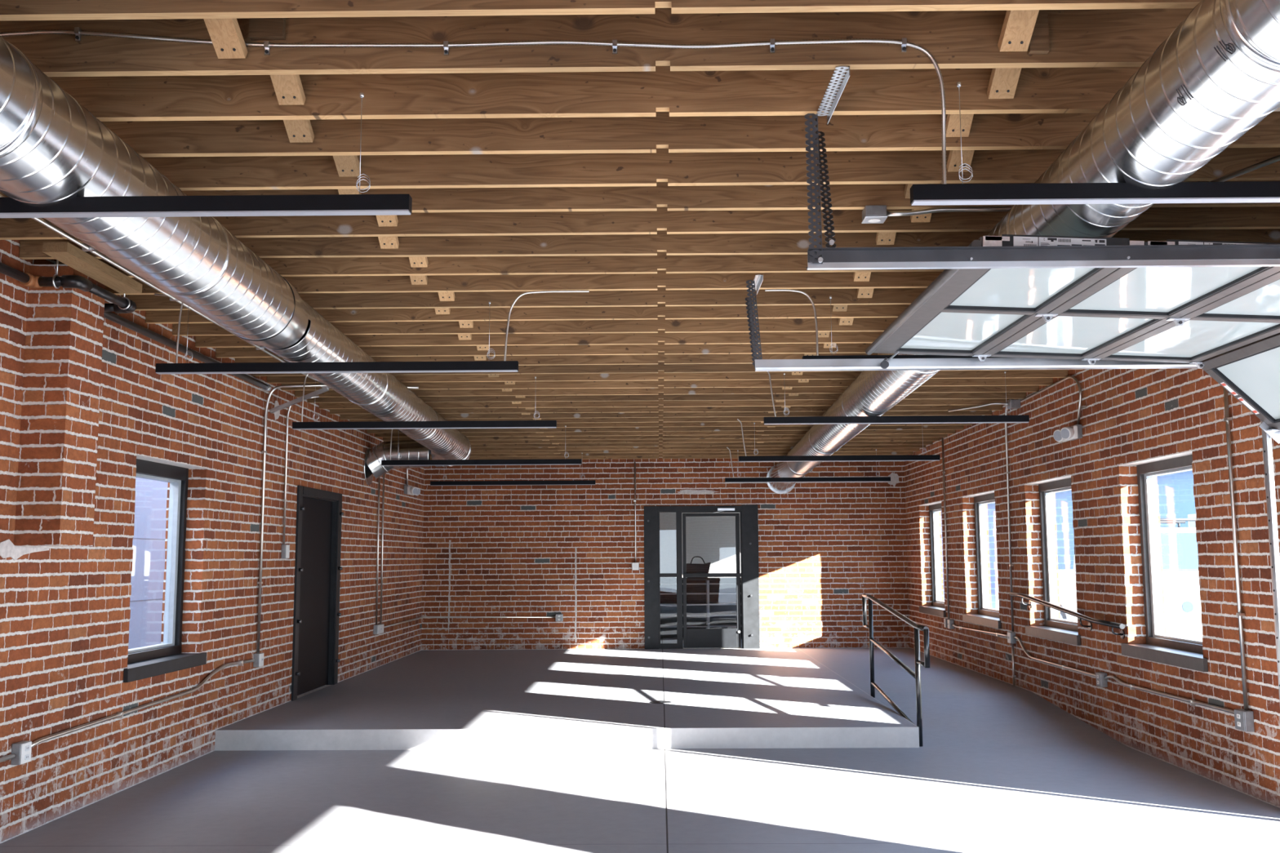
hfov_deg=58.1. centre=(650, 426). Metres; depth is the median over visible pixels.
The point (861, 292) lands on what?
brace
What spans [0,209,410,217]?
diffuser
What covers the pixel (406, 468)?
conduit
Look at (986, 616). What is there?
window
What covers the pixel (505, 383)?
brace
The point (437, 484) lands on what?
diffuser
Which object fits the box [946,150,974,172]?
brace
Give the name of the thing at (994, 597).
ground
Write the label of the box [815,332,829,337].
brace
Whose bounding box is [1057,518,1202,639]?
building
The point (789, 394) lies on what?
brace
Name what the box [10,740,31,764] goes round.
outlet box
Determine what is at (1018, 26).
brace
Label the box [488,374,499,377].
brace
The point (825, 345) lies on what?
brace
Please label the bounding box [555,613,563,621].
outlet box
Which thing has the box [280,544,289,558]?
outlet box
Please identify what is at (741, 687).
floor
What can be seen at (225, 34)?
brace
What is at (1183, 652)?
window
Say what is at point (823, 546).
wall
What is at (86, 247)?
conduit
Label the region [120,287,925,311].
joist
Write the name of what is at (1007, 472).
conduit
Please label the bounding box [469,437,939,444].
joist
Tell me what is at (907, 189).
brace
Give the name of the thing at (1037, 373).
joist
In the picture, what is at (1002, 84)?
brace
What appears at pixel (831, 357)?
linear pendant
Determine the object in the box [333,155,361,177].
brace
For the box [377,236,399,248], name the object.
brace
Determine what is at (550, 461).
linear pendant
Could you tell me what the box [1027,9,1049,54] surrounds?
wood block
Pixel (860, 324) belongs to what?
joist
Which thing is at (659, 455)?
joist
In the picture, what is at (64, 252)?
board
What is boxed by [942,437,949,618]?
conduit
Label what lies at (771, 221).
joist
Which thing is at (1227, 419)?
conduit
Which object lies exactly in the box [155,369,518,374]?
diffuser
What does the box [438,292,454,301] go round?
brace
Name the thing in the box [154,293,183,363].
cable
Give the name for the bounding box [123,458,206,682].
window
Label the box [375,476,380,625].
conduit
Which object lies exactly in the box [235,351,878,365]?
joist
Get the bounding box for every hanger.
[745,274,763,368]
[804,66,849,264]
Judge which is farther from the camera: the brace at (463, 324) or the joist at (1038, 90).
the brace at (463, 324)
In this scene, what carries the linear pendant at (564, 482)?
hanging from the joist at (897, 442)
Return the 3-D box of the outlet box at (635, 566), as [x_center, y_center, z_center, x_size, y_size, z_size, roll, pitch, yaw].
[-0.219,2.094,17.267,0.105,0.115,0.057,0,-6,0]
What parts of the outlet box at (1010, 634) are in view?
plate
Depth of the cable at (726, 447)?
15.65 m
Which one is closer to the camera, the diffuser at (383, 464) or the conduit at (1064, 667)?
the conduit at (1064, 667)
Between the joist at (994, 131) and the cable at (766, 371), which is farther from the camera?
the cable at (766, 371)
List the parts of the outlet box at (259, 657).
plate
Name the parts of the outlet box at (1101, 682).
plate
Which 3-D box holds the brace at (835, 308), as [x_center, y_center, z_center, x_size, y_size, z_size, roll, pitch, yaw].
[1.306,-0.932,7.815,0.096,0.246,0.338,0,-6,0]
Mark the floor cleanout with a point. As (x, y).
(655, 701)
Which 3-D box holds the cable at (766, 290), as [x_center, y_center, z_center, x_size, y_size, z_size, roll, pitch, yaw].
[0.877,-0.644,7.141,0.324,0.426,0.014,0,-6,0]
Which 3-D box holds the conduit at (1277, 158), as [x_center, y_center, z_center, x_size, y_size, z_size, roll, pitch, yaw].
[2.710,-1.148,4.858,0.046,0.038,0.949,3,-7,-26]
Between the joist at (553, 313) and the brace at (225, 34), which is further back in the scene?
the joist at (553, 313)
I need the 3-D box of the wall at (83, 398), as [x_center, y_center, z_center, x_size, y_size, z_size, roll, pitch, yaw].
[-3.525,0.498,7.381,0.550,3.896,20.720,0,-6,0]
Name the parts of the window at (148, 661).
sash, frame, sill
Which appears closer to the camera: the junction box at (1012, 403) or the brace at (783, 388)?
the brace at (783, 388)
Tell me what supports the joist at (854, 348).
attached to the ceiling
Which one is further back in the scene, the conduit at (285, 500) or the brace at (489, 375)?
the conduit at (285, 500)
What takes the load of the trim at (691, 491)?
attached to the wall at (823, 546)
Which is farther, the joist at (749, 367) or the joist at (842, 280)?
the joist at (749, 367)
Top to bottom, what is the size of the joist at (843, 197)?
0.280 m
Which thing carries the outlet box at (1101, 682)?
attached to the wall at (1131, 418)
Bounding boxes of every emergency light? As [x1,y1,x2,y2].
[404,484,420,495]
[1053,424,1082,441]
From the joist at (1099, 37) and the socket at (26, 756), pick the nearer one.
the joist at (1099, 37)
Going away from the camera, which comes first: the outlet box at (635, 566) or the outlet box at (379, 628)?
the outlet box at (379, 628)
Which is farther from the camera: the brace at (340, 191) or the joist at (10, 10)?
the brace at (340, 191)
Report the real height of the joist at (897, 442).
0.280 m
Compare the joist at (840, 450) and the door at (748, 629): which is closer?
the joist at (840, 450)
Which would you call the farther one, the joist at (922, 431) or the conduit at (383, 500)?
the conduit at (383, 500)
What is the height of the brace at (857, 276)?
0.246 m
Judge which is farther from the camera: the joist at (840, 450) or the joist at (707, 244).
the joist at (840, 450)
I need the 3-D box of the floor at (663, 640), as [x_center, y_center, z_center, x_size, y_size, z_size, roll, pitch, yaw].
[0.771,3.569,19.033,6.200,0.100,3.200,0,-6,0]
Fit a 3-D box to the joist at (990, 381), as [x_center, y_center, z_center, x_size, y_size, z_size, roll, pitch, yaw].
[0.151,-0.505,10.878,7.254,0.280,0.042,0,-6,0]
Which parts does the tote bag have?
handle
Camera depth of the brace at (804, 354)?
9.59 m
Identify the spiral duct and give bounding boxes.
[0,35,471,484]
[766,0,1279,493]
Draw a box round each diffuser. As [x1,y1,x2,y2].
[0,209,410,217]
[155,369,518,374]
[292,426,555,429]
[382,463,581,466]
[437,484,595,485]
[730,480,890,482]
[738,459,939,462]
[764,422,1028,424]
[911,196,1279,205]
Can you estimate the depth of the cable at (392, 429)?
12.93 m
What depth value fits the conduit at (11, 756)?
6.22 m
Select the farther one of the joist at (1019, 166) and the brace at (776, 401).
the brace at (776, 401)
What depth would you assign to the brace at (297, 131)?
4.80 m
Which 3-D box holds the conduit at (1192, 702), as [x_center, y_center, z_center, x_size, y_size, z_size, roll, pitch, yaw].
[3.756,1.955,8.435,0.030,0.068,2.231,0,-6,0]
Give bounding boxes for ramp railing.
[862,593,929,746]
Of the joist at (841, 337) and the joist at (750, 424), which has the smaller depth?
the joist at (841, 337)
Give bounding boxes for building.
[940,470,1195,593]
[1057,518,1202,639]
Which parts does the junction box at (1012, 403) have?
plate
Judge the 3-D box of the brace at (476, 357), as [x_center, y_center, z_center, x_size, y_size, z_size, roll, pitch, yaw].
[-1.420,-0.694,9.490,0.096,0.246,0.384,0,-6,0]
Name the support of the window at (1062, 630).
in the wall at (1131, 418)
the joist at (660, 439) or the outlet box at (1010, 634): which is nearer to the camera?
the outlet box at (1010, 634)
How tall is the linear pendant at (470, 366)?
0.439 m
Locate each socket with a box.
[24,754,29,759]
[25,745,29,751]
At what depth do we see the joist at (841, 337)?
8.84 m
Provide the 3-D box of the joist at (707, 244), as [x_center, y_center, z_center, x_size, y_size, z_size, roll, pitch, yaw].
[0.113,-1.097,6.430,7.254,0.280,0.042,0,-6,0]
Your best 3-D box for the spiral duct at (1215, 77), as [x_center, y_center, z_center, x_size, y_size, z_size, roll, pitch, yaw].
[1.863,-0.337,8.813,0.501,0.756,17.473,0,-6,1]
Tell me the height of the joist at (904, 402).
0.280 m
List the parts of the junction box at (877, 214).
plate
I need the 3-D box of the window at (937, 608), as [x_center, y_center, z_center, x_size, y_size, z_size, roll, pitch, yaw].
[3.949,1.788,15.706,0.300,1.528,1.410,0,-6,0]
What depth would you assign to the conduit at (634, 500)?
17.38 m
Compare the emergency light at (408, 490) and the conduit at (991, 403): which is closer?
the conduit at (991, 403)
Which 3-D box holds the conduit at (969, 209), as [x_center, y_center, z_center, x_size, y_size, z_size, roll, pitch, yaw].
[1.642,-1.050,5.610,0.991,0.038,0.031,-1,-6,2]
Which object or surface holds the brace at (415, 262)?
attached to the joist at (707, 244)
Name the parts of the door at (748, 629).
plate, header plate, plate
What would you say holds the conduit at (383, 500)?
attached to the wall at (83, 398)
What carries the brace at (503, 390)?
attached to the joist at (990, 381)
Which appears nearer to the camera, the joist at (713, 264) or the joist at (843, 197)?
the joist at (843, 197)
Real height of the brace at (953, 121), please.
0.246 m
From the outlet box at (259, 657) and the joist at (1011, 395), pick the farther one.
the joist at (1011, 395)
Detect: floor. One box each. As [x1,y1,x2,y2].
[0,746,1279,852]
[217,647,1125,746]
[660,637,742,647]
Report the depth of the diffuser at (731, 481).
15.60 m
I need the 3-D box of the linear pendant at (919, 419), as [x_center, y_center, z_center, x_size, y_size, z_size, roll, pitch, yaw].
[2.083,-0.243,9.793,2.237,0.439,0.050,0,-6,0]
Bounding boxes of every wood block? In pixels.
[248,17,285,40]
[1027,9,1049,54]
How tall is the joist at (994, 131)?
0.281 m
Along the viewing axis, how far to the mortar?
6.34 m
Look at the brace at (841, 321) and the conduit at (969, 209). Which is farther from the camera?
the brace at (841, 321)
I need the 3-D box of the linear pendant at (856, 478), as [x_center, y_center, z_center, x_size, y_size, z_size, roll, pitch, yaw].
[2.133,0.534,15.642,2.237,0.439,0.050,0,-6,0]
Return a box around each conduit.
[0,26,946,184]
[0,194,418,388]
[0,753,15,762]
[31,658,254,746]
[256,383,326,653]
[282,395,319,544]
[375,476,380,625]
[379,474,384,623]
[383,616,554,627]
[406,468,408,484]
[633,461,636,562]
[886,206,1012,216]
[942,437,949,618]
[947,402,1008,411]
[951,623,1007,636]
[1004,408,1013,631]
[1011,643,1016,686]
[1013,635,1095,676]
[1020,375,1086,424]
[1103,675,1234,714]
[1209,155,1279,182]
[1222,386,1248,710]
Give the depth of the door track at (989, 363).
6.84 m
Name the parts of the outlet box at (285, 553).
plate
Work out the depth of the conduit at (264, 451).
10.29 m
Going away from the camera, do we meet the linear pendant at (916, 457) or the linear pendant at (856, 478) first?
the linear pendant at (916, 457)
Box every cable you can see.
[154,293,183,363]
[301,373,307,422]
[390,429,392,460]
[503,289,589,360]
[726,447,733,477]
[737,418,746,456]
[764,288,818,355]
[766,371,776,417]
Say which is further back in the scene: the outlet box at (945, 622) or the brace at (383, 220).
the outlet box at (945, 622)
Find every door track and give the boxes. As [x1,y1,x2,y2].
[754,357,1279,702]
[806,244,1279,270]
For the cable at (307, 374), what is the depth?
9.81 m
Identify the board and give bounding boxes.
[42,241,142,293]
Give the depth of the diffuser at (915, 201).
4.01 m
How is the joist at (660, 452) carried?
attached to the ceiling
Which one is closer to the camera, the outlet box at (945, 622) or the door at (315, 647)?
the door at (315, 647)
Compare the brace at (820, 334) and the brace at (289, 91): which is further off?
the brace at (820, 334)
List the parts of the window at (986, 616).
sill, frame, sash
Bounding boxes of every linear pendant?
[0,93,412,217]
[155,302,518,374]
[292,376,556,429]
[381,426,582,466]
[430,453,595,485]
[724,448,890,482]
[738,422,940,462]
[763,371,1029,424]
[802,296,998,359]
[910,82,1279,205]
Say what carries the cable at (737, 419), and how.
on the linear pendant at (916, 457)
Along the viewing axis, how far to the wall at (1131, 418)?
9.29 m
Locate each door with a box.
[291,485,343,700]
[644,505,759,648]
[865,234,1279,444]
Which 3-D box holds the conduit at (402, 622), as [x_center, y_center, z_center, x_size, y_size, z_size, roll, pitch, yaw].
[-2.424,2.697,15.918,1.969,0.036,2.626,0,-6,0]
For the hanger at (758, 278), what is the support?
attached to the joist at (842, 280)
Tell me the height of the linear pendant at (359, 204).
0.439 m
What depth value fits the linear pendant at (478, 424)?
9.76 m
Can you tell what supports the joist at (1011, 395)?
attached to the ceiling
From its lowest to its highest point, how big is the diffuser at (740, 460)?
0.005 m
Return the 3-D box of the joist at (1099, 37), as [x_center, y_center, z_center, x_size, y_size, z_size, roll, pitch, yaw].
[0.093,-1.406,4.099,7.254,0.280,0.042,0,-6,0]
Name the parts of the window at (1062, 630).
sill, frame, sash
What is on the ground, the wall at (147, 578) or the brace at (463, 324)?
the wall at (147, 578)
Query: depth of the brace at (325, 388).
10.53 m
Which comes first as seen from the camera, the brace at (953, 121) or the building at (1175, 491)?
the brace at (953, 121)
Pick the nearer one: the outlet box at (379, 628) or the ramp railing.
the ramp railing
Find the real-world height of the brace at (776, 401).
0.246 m
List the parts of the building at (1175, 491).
pane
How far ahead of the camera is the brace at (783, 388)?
11.20 m
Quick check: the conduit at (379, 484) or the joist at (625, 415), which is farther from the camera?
the conduit at (379, 484)
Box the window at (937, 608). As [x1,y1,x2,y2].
[919,502,946,617]
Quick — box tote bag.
[686,555,711,577]
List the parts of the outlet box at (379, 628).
plate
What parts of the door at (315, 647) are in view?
plate, panel, header plate, plate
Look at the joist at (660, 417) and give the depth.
13.23 m
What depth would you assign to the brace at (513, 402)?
12.02 m
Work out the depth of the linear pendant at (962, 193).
4.01 m
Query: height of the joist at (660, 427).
0.280 m
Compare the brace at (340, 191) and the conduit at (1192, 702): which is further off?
the conduit at (1192, 702)
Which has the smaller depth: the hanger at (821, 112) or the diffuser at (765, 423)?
the hanger at (821, 112)
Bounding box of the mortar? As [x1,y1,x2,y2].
[0,538,48,559]
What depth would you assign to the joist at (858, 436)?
14.82 m
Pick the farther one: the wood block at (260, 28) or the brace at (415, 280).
the brace at (415, 280)
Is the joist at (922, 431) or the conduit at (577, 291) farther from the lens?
the joist at (922, 431)
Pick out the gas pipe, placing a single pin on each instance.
(119, 304)
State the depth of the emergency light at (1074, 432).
10.05 m
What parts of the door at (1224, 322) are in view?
pane, frame, pane, pane, frame, pane, frame, pane, frame, pane, pane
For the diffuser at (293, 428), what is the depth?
9.76 m
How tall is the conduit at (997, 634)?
0.061 m
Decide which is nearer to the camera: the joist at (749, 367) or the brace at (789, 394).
the joist at (749, 367)
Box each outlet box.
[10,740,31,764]
[253,653,263,666]
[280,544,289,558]
[373,623,383,634]
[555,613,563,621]
[631,562,639,570]
[943,617,949,627]
[946,619,954,629]
[1007,631,1016,643]
[1095,671,1107,687]
[1234,708,1254,732]
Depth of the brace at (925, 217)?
5.95 m
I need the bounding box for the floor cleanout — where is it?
[649,700,671,703]
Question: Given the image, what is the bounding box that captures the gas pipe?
[0,260,271,391]
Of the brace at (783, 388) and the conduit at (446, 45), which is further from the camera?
the brace at (783, 388)
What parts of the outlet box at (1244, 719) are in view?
plate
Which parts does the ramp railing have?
post, rail, rail, rail, post, return rail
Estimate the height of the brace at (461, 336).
0.246 m
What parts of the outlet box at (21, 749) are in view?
plate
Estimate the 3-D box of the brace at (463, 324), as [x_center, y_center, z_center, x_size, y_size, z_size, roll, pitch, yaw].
[-1.336,-0.861,8.240,0.096,0.246,0.405,0,-6,0]
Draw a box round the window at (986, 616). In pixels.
[962,493,1001,628]
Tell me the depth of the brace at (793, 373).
10.40 m
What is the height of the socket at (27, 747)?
0.028 m
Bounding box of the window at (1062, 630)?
[1025,478,1080,645]
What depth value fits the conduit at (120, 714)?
7.71 m
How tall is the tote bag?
0.360 m
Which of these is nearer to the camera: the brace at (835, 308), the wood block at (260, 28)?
the wood block at (260, 28)
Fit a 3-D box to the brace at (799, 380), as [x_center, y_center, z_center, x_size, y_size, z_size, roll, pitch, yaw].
[1.433,-0.553,10.671,0.096,0.246,0.364,0,-6,2]
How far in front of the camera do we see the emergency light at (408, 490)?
16.02 m
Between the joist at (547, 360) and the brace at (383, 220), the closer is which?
the brace at (383, 220)
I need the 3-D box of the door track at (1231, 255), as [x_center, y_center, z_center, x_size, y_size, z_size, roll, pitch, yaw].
[2.131,0.644,4.277,3.037,2.682,0.078,0,-6,0]
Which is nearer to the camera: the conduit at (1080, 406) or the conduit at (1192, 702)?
the conduit at (1192, 702)
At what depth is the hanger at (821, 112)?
4.45 m
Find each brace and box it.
[203,18,248,58]
[269,386,330,413]
[270,75,305,105]
[283,120,314,142]
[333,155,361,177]
[337,189,361,194]
[376,214,398,226]
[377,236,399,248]
[408,257,428,267]
[409,275,427,284]
[435,307,450,314]
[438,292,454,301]
[457,333,471,339]
[458,320,473,328]
[474,355,486,360]
[476,346,489,350]
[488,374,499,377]
[502,389,511,391]
[504,382,515,384]
[511,401,521,404]
[775,400,784,402]
[782,386,792,389]
[788,393,798,395]
[791,372,802,375]
[798,379,808,382]
[803,353,816,355]
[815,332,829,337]
[822,343,836,347]
[831,305,847,311]
[838,317,853,324]
[853,271,871,281]
[856,288,874,297]
[875,231,896,244]
[903,183,928,198]
[910,208,931,222]
[945,114,973,137]
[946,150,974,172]
[986,67,1021,98]
[997,9,1039,51]
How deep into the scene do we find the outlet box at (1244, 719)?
7.20 m
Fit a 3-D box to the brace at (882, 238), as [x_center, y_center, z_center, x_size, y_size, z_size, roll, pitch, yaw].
[1.293,-1.143,6.222,0.096,0.246,0.368,0,-6,2]
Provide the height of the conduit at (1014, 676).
0.465 m
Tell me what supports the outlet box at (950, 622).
attached to the wall at (1131, 418)
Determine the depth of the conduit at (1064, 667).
10.76 m
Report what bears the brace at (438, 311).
attached to the joist at (880, 295)
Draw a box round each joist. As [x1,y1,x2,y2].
[0,0,1201,21]
[0,8,1193,76]
[0,147,1279,192]
[0,180,1279,213]
[0,206,1279,239]
[19,228,1279,259]
[48,66,1279,121]
[55,252,944,277]
[102,111,1279,157]
[105,270,942,294]
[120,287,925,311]
[145,303,910,324]
[172,316,897,336]
[195,330,883,347]
[215,342,871,357]
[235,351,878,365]
[251,361,1083,376]
[266,369,1067,383]
[281,377,1053,390]
[294,385,1039,397]
[306,391,1026,403]
[319,399,1008,408]
[329,404,1002,413]
[339,410,991,419]
[349,415,917,422]
[367,425,964,433]
[375,429,955,437]
[382,434,947,440]
[429,451,913,457]
[430,454,907,459]
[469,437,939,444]
[471,440,933,447]
[471,444,925,450]
[471,448,919,453]
[556,420,972,427]
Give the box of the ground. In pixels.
[942,587,999,608]
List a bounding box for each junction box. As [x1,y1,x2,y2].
[861,204,887,223]
[1007,399,1020,408]
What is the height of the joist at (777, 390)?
0.280 m
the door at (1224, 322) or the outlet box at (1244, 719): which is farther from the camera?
the outlet box at (1244, 719)
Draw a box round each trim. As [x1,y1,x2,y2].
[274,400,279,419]
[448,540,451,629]
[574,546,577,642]
[676,489,718,493]
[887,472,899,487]
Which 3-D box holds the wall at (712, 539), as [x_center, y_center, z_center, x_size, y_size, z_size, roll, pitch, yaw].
[0.763,2.134,19.246,6.400,3.000,3.300,0,-6,0]
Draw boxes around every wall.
[0,240,424,843]
[128,477,168,648]
[421,457,909,649]
[659,512,740,577]
[903,368,1279,808]
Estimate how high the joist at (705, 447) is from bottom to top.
0.280 m
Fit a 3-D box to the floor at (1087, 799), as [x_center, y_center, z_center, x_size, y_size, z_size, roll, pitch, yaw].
[0.106,1.962,3.007,7.260,0.200,12.420,0,-6,0]
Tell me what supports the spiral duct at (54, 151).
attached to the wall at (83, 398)
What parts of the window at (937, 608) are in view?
sill, frame, sash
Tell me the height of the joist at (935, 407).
0.280 m
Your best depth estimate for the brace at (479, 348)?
9.21 m
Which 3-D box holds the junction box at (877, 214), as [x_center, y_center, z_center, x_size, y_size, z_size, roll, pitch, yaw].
[1.093,-1.034,5.623,0.109,0.064,0.111,0,-6,0]

